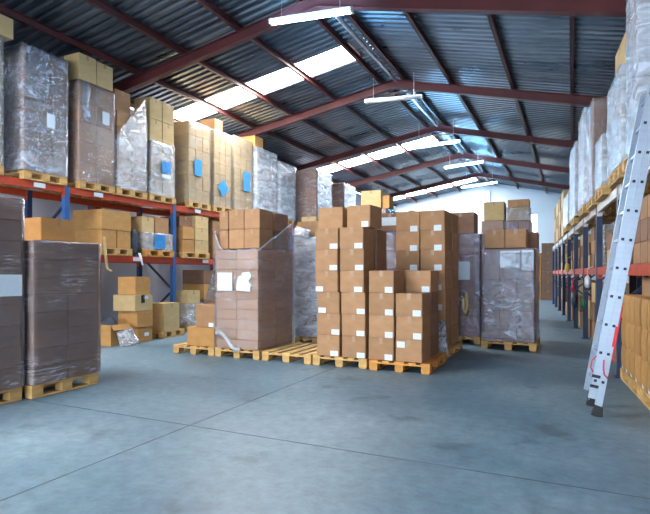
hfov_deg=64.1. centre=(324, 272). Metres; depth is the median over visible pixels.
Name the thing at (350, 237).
carton
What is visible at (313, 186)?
load
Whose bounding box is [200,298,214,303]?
carton
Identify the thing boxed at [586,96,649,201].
load
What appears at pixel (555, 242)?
carton
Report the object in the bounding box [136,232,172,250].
load
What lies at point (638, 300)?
carton
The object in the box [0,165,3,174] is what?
pallet
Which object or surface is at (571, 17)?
roof beam
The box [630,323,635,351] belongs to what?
carton
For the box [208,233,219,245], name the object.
carton
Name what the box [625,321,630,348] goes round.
carton
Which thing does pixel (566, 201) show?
load
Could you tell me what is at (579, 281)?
carton
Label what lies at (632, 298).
carton
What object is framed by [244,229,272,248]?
carton
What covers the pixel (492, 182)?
lamp
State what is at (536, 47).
ceiling
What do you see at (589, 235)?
carton
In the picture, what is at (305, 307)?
load
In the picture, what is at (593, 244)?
carton
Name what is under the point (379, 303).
carton
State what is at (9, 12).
beam
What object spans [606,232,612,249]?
carton
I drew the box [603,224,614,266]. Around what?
load
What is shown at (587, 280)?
hanging bag
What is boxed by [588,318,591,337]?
carton
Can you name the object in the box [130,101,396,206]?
trim
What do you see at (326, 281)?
carton
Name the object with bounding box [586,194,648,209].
pallet
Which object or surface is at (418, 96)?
lamp
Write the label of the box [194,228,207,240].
carton
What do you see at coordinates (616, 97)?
load
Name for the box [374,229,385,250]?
carton
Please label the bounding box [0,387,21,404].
pallet
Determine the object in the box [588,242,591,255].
carton
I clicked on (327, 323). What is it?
carton
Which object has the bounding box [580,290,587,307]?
hanging bag
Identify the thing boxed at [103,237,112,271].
strap
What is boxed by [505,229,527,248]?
carton
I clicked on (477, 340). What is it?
pallet
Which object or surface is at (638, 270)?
rack
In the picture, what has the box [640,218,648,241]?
carton
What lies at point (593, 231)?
carton
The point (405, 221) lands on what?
carton
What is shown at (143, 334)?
carton
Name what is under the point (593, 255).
carton
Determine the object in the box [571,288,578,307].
hanging bag
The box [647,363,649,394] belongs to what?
carton
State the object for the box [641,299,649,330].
carton
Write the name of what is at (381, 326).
carton
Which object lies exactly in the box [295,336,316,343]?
pallet
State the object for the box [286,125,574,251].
roof beam
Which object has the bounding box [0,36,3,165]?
load
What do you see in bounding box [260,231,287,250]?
carton
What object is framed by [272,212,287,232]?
carton
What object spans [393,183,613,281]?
wall
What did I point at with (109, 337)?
carton
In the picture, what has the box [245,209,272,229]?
carton
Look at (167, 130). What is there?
carton
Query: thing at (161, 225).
carton
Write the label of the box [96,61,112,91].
carton
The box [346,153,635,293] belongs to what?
beam
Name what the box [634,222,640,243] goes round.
carton
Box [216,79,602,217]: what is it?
roof beam
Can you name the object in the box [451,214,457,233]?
carton
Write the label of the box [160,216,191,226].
carton
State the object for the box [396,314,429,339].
carton
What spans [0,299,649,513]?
floor
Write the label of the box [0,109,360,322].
wall
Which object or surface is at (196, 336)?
carton
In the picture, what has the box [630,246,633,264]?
carton
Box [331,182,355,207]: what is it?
load
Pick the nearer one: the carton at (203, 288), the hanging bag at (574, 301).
the hanging bag at (574, 301)
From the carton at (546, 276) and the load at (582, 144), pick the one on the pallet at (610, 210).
the load at (582, 144)
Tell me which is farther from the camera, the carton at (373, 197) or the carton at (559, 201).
the carton at (559, 201)
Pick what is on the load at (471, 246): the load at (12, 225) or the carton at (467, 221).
the carton at (467, 221)
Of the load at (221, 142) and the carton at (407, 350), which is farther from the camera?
the load at (221, 142)
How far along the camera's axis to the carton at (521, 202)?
15.13 m
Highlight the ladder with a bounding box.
[584,81,649,416]
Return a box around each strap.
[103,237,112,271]
[462,292,468,314]
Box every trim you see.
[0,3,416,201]
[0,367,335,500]
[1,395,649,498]
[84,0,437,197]
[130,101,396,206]
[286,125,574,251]
[345,13,496,185]
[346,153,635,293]
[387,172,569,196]
[403,12,518,188]
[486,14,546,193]
[487,191,489,201]
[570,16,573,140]
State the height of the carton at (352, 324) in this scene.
0.321 m
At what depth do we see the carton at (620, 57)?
6.66 m
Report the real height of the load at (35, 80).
2.158 m
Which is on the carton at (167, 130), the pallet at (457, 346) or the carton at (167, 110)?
the carton at (167, 110)
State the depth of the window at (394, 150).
21.17 m
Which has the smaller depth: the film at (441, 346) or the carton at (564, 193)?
the film at (441, 346)
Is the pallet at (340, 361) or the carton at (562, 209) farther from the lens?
the carton at (562, 209)
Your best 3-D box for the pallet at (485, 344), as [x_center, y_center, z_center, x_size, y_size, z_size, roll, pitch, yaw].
[3.586,1.328,9.977,0.960,0.144,1.200,0,0,25]
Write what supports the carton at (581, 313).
on the floor
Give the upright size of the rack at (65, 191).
3.000 m
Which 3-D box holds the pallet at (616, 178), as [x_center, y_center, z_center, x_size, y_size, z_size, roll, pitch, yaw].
[4.295,-1.254,6.611,1.100,0.144,0.900,0,0,21]
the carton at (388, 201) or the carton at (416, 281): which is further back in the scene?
the carton at (388, 201)
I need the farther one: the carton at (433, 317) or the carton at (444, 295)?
the carton at (444, 295)
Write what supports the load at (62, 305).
on the pallet at (31, 392)
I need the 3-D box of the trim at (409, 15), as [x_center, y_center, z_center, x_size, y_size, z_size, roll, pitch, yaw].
[3.200,-4.841,13.146,0.070,0.138,36.490,0,0,25]
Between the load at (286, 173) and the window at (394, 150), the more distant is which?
the window at (394, 150)
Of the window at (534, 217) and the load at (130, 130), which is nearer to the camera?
the load at (130, 130)
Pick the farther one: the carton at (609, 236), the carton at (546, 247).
the carton at (546, 247)
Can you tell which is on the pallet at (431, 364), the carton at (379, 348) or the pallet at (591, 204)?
the carton at (379, 348)
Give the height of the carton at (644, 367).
0.322 m
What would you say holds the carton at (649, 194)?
on the carton at (649, 217)
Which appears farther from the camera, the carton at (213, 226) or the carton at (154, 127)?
the carton at (213, 226)
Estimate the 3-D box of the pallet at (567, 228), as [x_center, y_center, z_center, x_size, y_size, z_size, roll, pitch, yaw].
[7.430,-1.254,14.748,1.100,0.144,0.900,0,0,21]
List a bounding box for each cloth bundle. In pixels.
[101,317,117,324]
[131,229,137,255]
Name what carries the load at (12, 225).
on the pallet at (11, 395)
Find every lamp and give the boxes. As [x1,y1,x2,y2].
[268,0,353,25]
[364,78,422,103]
[412,139,460,148]
[444,160,483,168]
[461,181,497,187]
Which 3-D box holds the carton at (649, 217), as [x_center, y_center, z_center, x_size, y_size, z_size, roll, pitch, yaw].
[3.884,-0.503,5.612,0.600,0.257,0.402,0,0,21]
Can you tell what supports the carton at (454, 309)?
on the carton
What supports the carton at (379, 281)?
on the carton at (379, 303)
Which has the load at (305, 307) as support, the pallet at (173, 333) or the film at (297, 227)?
the film at (297, 227)
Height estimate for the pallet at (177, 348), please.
0.144 m
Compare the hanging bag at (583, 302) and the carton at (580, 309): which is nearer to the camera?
the hanging bag at (583, 302)
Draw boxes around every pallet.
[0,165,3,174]
[0,170,66,189]
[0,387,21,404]
[21,372,97,398]
[39,180,114,197]
[78,187,147,202]
[101,247,131,255]
[112,194,175,206]
[137,250,173,256]
[151,252,209,258]
[152,328,184,338]
[153,201,210,212]
[173,342,229,355]
[179,206,232,215]
[179,325,194,331]
[215,342,294,359]
[262,342,316,363]
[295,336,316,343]
[313,354,369,368]
[369,352,446,374]
[440,341,461,356]
[459,336,483,344]
[481,336,539,351]
[564,224,604,232]
[570,216,615,226]
[579,204,615,216]
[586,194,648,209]
[595,182,649,201]
[608,165,649,187]
[620,368,641,399]
[622,156,627,173]
[640,388,649,409]
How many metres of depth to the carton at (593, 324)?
10.60 m
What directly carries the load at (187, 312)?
on the pallet
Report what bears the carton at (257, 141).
on the load at (265, 182)
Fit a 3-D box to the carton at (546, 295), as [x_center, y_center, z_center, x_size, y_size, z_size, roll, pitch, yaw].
[11.623,1.154,27.028,0.600,0.486,0.802,0,0,25]
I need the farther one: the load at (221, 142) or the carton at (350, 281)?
the load at (221, 142)
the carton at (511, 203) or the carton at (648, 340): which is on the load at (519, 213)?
the carton at (511, 203)
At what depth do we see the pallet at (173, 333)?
11.26 m
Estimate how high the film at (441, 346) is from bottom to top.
0.600 m
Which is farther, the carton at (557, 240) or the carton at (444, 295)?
the carton at (557, 240)
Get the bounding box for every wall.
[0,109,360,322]
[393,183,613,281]
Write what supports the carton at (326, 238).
on the carton at (327, 259)
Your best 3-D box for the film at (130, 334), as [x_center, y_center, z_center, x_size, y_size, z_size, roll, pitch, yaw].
[-3.797,1.228,10.014,0.207,0.319,0.501,0,0,25]
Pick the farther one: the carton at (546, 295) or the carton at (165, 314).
the carton at (546, 295)
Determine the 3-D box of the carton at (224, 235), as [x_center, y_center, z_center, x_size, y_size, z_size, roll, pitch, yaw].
[-1.614,-0.560,8.930,0.180,0.311,0.422,0,0,25]
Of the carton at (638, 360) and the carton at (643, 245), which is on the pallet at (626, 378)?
the carton at (638, 360)
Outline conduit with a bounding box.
[334,15,491,185]
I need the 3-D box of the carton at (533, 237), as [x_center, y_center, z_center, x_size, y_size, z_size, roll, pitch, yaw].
[3.925,-0.623,10.203,0.500,0.321,0.502,0,0,25]
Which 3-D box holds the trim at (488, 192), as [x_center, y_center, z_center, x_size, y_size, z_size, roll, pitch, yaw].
[9.540,-1.677,30.262,0.140,6.154,0.149,0,0,25]
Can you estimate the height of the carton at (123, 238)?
0.361 m
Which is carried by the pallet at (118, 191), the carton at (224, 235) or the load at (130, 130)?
the load at (130, 130)
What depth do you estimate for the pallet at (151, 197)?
11.85 m
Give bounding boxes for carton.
[0,14,12,42]
[24,217,74,241]
[64,52,95,84]
[73,209,130,231]
[75,229,115,247]
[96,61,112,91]
[96,323,130,345]
[113,88,129,113]
[113,294,151,311]
[116,231,130,248]
[118,277,149,294]
[118,310,152,327]
[129,326,151,342]
[131,216,153,232]
[134,96,161,121]
[144,118,161,141]
[152,302,178,330]
[153,217,168,233]
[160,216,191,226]
[162,102,173,125]
[162,122,173,145]
[169,226,193,239]
[176,239,193,251]
[176,290,199,303]
[182,270,214,283]
[182,284,214,298]
[184,216,207,228]
[187,325,214,346]
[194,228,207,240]
[194,240,207,252]
[196,304,216,327]
[198,246,219,258]
[200,118,221,130]
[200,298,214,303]
[208,221,223,233]
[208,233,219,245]
[220,211,228,230]
[220,230,236,249]
[229,210,244,229]
[229,229,248,249]
[241,135,262,147]
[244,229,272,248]
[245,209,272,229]
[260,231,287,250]
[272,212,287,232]
[301,221,318,236]
[302,216,318,221]
[315,249,340,270]
[316,228,340,249]
[316,271,339,291]
[317,292,341,313]
[317,313,341,334]
[317,334,342,356]
[319,207,346,227]
[340,227,373,249]
[340,249,373,270]
[340,271,368,292]
[341,292,368,314]
[342,314,368,336]
[342,335,368,358]
[347,205,381,228]
[361,190,386,207]
[369,271,403,292]
[369,292,401,315]
[369,315,395,337]
[369,337,395,360]
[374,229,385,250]
[374,250,386,270]
[378,213,395,231]
[383,195,393,209]
[396,211,420,231]
[396,231,419,250]
[396,250,422,269]
[396,270,419,288]
[396,292,428,316]
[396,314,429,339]
[396,336,429,362]
[406,271,438,291]
[420,210,451,231]
[420,230,451,250]
[420,270,451,289]
[421,250,451,269]
[424,291,437,313]
[430,312,437,335]
[430,333,438,356]
[438,289,451,309]
[438,307,451,329]
[438,326,451,348]
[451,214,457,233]
[451,288,458,306]
[452,212,477,234]
[452,232,458,251]
[452,251,458,269]
[452,270,457,287]
[452,306,457,325]
[484,201,505,220]
[485,229,506,248]
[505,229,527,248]
[508,199,517,207]
[518,199,529,206]
[528,232,538,249]
[542,243,554,252]
[542,253,551,261]
[542,262,551,271]
[542,272,551,280]
[542,291,551,299]
[554,231,566,243]
[556,228,573,241]
[558,196,560,212]
[558,210,560,226]
[558,224,573,239]
[561,189,569,207]
[561,206,563,222]
[561,221,582,236]
[571,306,573,319]
[578,247,580,257]
[578,258,581,268]
[578,280,595,294]
[578,296,582,311]
[578,311,582,327]
[580,234,591,245]
[581,313,582,329]
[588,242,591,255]
[588,255,591,267]
[588,282,603,300]
[588,300,591,318]
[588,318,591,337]
[591,226,595,240]
[591,240,595,253]
[591,254,594,267]
[592,283,628,302]
[592,302,595,322]
[592,321,595,339]
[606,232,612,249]
[615,32,628,73]
[621,319,625,345]
[621,344,626,370]
[622,294,637,319]
[625,295,642,322]
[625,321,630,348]
[625,347,630,374]
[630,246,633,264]
[630,296,646,324]
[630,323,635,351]
[630,350,635,379]
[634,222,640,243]
[634,243,640,263]
[634,297,649,326]
[634,326,642,356]
[634,354,642,385]
[640,195,648,220]
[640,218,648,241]
[640,241,648,263]
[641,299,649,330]
[641,329,648,361]
[641,359,648,392]
[642,276,649,296]
[647,300,649,331]
[647,332,649,362]
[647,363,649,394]
[648,194,649,216]
[648,217,649,239]
[648,240,649,262]
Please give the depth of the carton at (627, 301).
6.41 m
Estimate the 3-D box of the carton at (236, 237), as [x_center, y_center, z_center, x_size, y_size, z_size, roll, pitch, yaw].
[-1.384,-0.565,8.821,0.300,0.321,0.422,0,0,25]
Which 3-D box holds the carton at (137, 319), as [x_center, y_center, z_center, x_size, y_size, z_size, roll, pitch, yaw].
[-3.893,0.932,10.668,0.542,0.326,0.420,0,0,27]
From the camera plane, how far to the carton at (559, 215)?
18.21 m
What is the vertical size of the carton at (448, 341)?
0.341 m
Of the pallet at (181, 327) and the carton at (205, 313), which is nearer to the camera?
the carton at (205, 313)
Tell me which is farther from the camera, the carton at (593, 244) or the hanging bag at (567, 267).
the hanging bag at (567, 267)
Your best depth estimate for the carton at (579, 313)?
13.32 m
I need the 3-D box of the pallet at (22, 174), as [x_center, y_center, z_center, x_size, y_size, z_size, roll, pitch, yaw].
[-5.434,-1.674,9.408,1.150,0.144,0.840,0,0,25]
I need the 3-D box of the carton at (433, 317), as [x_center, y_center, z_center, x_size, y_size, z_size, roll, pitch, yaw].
[1.500,0.770,7.980,0.378,0.321,0.477,0,0,26]
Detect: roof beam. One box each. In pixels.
[88,0,629,318]
[195,0,460,191]
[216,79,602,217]
[295,0,484,186]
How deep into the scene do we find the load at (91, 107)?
10.05 m
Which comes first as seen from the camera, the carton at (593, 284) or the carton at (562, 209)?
the carton at (593, 284)
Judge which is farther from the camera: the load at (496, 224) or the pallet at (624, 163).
the load at (496, 224)
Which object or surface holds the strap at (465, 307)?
hanging from the load at (471, 246)
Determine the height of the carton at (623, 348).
0.322 m
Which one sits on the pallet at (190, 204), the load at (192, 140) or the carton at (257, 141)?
the load at (192, 140)
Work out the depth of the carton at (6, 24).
8.49 m
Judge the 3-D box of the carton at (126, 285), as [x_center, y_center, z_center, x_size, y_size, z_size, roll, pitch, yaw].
[-3.920,0.257,10.659,0.482,0.361,0.400,0,0,25]
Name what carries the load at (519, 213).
on the load at (520, 224)
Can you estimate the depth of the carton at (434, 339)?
7.88 m
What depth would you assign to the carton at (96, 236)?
10.44 m
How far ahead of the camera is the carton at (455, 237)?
9.28 m
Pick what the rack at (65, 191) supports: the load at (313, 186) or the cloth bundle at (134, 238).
the cloth bundle at (134, 238)
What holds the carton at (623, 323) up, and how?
on the carton at (623, 348)
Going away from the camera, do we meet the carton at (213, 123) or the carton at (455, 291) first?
the carton at (455, 291)
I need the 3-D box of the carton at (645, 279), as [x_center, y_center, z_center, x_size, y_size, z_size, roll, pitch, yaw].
[3.811,0.149,5.479,0.660,0.221,0.802,0,0,21]
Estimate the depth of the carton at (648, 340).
5.31 m
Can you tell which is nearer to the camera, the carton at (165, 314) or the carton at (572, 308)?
the carton at (165, 314)
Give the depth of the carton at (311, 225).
10.35 m
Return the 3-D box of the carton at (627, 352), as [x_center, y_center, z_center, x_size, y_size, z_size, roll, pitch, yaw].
[3.984,1.091,6.345,0.518,0.322,0.290,0,0,21]
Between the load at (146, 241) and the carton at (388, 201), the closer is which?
the load at (146, 241)
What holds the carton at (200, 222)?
on the carton at (199, 234)
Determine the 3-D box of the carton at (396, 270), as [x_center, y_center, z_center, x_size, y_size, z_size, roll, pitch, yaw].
[1.512,0.113,9.047,0.410,0.341,0.554,0,0,25]
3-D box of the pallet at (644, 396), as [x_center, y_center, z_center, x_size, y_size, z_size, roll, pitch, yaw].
[3.744,1.328,4.916,1.100,0.144,1.240,0,0,21]
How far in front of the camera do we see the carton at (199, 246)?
13.02 m
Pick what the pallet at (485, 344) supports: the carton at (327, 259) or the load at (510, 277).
the load at (510, 277)
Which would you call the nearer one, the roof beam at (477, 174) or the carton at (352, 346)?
the carton at (352, 346)
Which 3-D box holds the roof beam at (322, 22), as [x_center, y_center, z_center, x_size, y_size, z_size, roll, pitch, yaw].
[1.520,-5.135,13.945,0.070,0.138,36.490,0,0,25]
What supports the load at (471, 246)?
on the pallet at (477, 340)
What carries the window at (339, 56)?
attached to the ceiling
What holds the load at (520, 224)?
on the pallet
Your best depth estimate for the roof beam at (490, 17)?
11.44 m
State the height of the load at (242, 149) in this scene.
2.057 m
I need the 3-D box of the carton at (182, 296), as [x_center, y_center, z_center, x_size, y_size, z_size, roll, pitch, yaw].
[-3.399,0.574,12.637,0.522,0.301,0.460,0,0,25]
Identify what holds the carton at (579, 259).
on the rack at (638, 270)
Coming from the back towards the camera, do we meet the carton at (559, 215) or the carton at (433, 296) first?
the carton at (559, 215)
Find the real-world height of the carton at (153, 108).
0.466 m
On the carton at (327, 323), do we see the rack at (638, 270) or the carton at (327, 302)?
the carton at (327, 302)
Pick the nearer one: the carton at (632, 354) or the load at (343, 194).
the carton at (632, 354)
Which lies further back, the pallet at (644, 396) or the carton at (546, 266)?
the carton at (546, 266)
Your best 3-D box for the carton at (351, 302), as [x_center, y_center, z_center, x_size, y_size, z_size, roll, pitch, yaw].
[0.509,0.448,7.875,0.375,0.321,0.479,0,0,24]
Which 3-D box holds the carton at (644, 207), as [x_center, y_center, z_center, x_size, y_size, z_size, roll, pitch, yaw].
[4.035,-0.763,6.004,0.600,0.257,0.402,0,0,21]
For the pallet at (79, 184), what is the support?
on the rack at (65, 191)
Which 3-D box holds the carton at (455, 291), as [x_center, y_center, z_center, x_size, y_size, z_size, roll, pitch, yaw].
[2.156,0.433,9.384,0.410,0.326,0.552,0,0,26]
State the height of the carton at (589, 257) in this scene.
0.271 m
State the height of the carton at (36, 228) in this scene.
0.271 m
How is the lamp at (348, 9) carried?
hanging from the ceiling
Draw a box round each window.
[174,46,354,120]
[318,136,437,172]
[394,178,476,199]
[530,213,537,231]
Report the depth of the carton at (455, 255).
9.28 m
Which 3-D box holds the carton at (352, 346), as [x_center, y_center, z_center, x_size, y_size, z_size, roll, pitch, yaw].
[0.522,1.092,7.869,0.375,0.321,0.479,0,0,25]
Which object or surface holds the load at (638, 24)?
on the pallet
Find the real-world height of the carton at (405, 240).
0.341 m
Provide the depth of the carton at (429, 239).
8.63 m
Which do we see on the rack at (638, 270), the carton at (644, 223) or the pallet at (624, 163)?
the pallet at (624, 163)
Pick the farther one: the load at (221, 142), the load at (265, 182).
the load at (265, 182)
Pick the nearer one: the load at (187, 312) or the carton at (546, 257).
the load at (187, 312)
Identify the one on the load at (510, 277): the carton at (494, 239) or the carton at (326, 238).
the carton at (494, 239)
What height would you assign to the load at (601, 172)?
0.776 m
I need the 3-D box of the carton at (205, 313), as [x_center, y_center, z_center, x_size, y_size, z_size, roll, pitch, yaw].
[-1.970,0.739,9.054,0.422,0.381,0.383,0,0,25]
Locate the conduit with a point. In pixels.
(345, 25)
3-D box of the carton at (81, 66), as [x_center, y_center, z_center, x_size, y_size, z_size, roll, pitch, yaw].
[-4.754,-3.926,10.070,0.422,0.501,0.400,0,0,25]
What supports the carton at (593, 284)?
on the carton
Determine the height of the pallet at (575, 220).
0.144 m
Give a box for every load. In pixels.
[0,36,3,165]
[0,42,67,177]
[0,196,24,390]
[17,240,100,385]
[55,79,114,186]
[115,102,146,192]
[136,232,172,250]
[145,139,174,197]
[166,119,210,204]
[179,303,202,325]
[205,222,293,351]
[211,129,231,208]
[230,135,252,209]
[253,146,277,212]
[277,161,295,220]
[294,169,331,223]
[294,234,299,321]
[294,236,316,336]
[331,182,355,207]
[377,208,397,229]
[386,231,396,270]
[458,233,485,336]
[481,220,505,234]
[481,248,539,342]
[506,220,532,231]
[507,206,531,220]
[563,191,613,228]
[569,141,615,221]
[578,107,587,210]
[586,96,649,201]
[595,133,649,191]
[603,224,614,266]
[606,63,628,178]
[625,0,649,155]
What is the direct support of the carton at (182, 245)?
on the pallet at (178, 254)
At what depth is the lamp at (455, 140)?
17.54 m
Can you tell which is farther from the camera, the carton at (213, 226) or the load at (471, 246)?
the carton at (213, 226)
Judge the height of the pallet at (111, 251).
0.144 m
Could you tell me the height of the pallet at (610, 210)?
0.144 m
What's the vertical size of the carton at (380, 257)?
0.321 m
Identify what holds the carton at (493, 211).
on the load at (496, 224)
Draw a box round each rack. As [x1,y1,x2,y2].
[0,175,296,314]
[552,164,649,377]
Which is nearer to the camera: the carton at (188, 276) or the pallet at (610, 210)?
the pallet at (610, 210)
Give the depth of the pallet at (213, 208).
13.80 m
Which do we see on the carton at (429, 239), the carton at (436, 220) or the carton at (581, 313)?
the carton at (436, 220)
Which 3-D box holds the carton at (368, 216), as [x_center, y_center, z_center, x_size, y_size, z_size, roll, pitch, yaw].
[0.606,-0.845,7.928,0.380,0.331,0.444,0,0,29]
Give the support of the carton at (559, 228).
on the rack at (638, 270)
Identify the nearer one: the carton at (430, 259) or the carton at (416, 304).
the carton at (416, 304)
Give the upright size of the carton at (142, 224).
0.341 m
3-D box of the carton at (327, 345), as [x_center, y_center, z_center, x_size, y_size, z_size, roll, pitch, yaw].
[0.154,1.092,8.043,0.375,0.321,0.479,0,0,27]
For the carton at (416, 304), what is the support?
on the carton at (407, 327)
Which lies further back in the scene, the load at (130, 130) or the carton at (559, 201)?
the carton at (559, 201)
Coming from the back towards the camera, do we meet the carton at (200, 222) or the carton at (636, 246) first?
the carton at (200, 222)
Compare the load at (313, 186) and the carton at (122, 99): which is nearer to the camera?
the carton at (122, 99)
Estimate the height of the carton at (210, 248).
0.321 m
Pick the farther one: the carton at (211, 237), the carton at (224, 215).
the carton at (211, 237)
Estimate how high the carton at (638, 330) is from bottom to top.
0.322 m
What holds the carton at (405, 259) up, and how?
on the carton at (396, 270)
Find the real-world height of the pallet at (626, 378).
0.144 m
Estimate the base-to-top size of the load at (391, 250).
2.006 m
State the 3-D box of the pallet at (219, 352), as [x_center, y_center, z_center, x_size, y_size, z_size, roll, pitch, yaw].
[-1.196,1.328,9.075,0.880,0.144,1.200,0,0,25]
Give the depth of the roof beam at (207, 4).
12.57 m
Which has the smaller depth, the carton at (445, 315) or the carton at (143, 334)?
the carton at (445, 315)
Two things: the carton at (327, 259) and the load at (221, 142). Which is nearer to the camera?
the carton at (327, 259)
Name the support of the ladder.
on the floor
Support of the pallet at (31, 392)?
on the floor
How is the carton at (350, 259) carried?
on the carton at (350, 281)
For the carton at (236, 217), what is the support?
on the carton at (236, 237)
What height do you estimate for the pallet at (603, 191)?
0.144 m
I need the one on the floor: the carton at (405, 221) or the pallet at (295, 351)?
the pallet at (295, 351)
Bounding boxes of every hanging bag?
[565,257,569,271]
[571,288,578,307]
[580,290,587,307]
[584,266,592,287]
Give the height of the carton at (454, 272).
0.326 m
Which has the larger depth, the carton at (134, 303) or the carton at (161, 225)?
the carton at (161, 225)
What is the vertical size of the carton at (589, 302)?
0.396 m
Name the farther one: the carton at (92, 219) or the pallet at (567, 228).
the pallet at (567, 228)
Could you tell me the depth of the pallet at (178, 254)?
12.78 m
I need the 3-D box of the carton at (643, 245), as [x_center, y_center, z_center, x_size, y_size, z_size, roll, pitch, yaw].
[4.035,-0.243,6.004,0.600,0.257,0.402,0,0,21]
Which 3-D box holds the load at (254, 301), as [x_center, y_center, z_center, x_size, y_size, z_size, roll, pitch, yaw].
[-1.357,0.174,9.118,1.232,2.222,1.249,0,0,25]
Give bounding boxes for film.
[117,327,140,346]
[293,226,311,237]
[438,321,448,358]
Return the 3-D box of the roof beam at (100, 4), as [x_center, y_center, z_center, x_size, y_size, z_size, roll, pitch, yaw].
[-0.981,-4.659,15.135,0.070,0.138,36.490,0,0,25]
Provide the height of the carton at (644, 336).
0.322 m
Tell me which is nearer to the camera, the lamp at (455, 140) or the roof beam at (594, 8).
the roof beam at (594, 8)
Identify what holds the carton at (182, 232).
on the carton at (182, 245)
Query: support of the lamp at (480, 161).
hanging from the ceiling
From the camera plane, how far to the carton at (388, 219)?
9.47 m
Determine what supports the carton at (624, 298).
on the carton at (623, 323)
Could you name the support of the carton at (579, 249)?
on the carton at (579, 259)
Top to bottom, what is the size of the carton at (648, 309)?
0.322 m
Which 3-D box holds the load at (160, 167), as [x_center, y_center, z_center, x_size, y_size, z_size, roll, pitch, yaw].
[-4.183,-2.352,12.030,1.181,1.208,0.799,0,0,25]
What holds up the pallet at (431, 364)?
on the floor
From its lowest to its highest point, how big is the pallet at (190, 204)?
0.144 m
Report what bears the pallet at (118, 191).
on the rack at (65, 191)
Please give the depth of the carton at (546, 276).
26.68 m
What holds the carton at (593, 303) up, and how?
on the carton at (593, 324)
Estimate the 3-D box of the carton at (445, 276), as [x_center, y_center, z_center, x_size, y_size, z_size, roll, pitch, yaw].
[1.900,0.113,8.863,0.410,0.341,0.554,0,0,26]
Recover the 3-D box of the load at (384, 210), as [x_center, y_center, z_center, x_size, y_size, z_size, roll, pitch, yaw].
[1.541,-0.280,15.104,0.965,3.066,1.229,0,0,25]
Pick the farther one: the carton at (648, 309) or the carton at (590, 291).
the carton at (590, 291)
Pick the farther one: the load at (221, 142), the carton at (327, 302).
the load at (221, 142)
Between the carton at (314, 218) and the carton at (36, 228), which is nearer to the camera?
the carton at (36, 228)
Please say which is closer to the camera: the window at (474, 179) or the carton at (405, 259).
the carton at (405, 259)
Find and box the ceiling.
[0,0,628,204]
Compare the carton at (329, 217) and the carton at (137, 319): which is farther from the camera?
the carton at (137, 319)
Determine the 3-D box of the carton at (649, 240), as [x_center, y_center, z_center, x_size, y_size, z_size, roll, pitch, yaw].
[3.884,-0.243,5.612,0.600,0.257,0.402,0,0,21]
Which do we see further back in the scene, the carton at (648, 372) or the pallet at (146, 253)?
the pallet at (146, 253)
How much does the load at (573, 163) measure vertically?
1.726 m

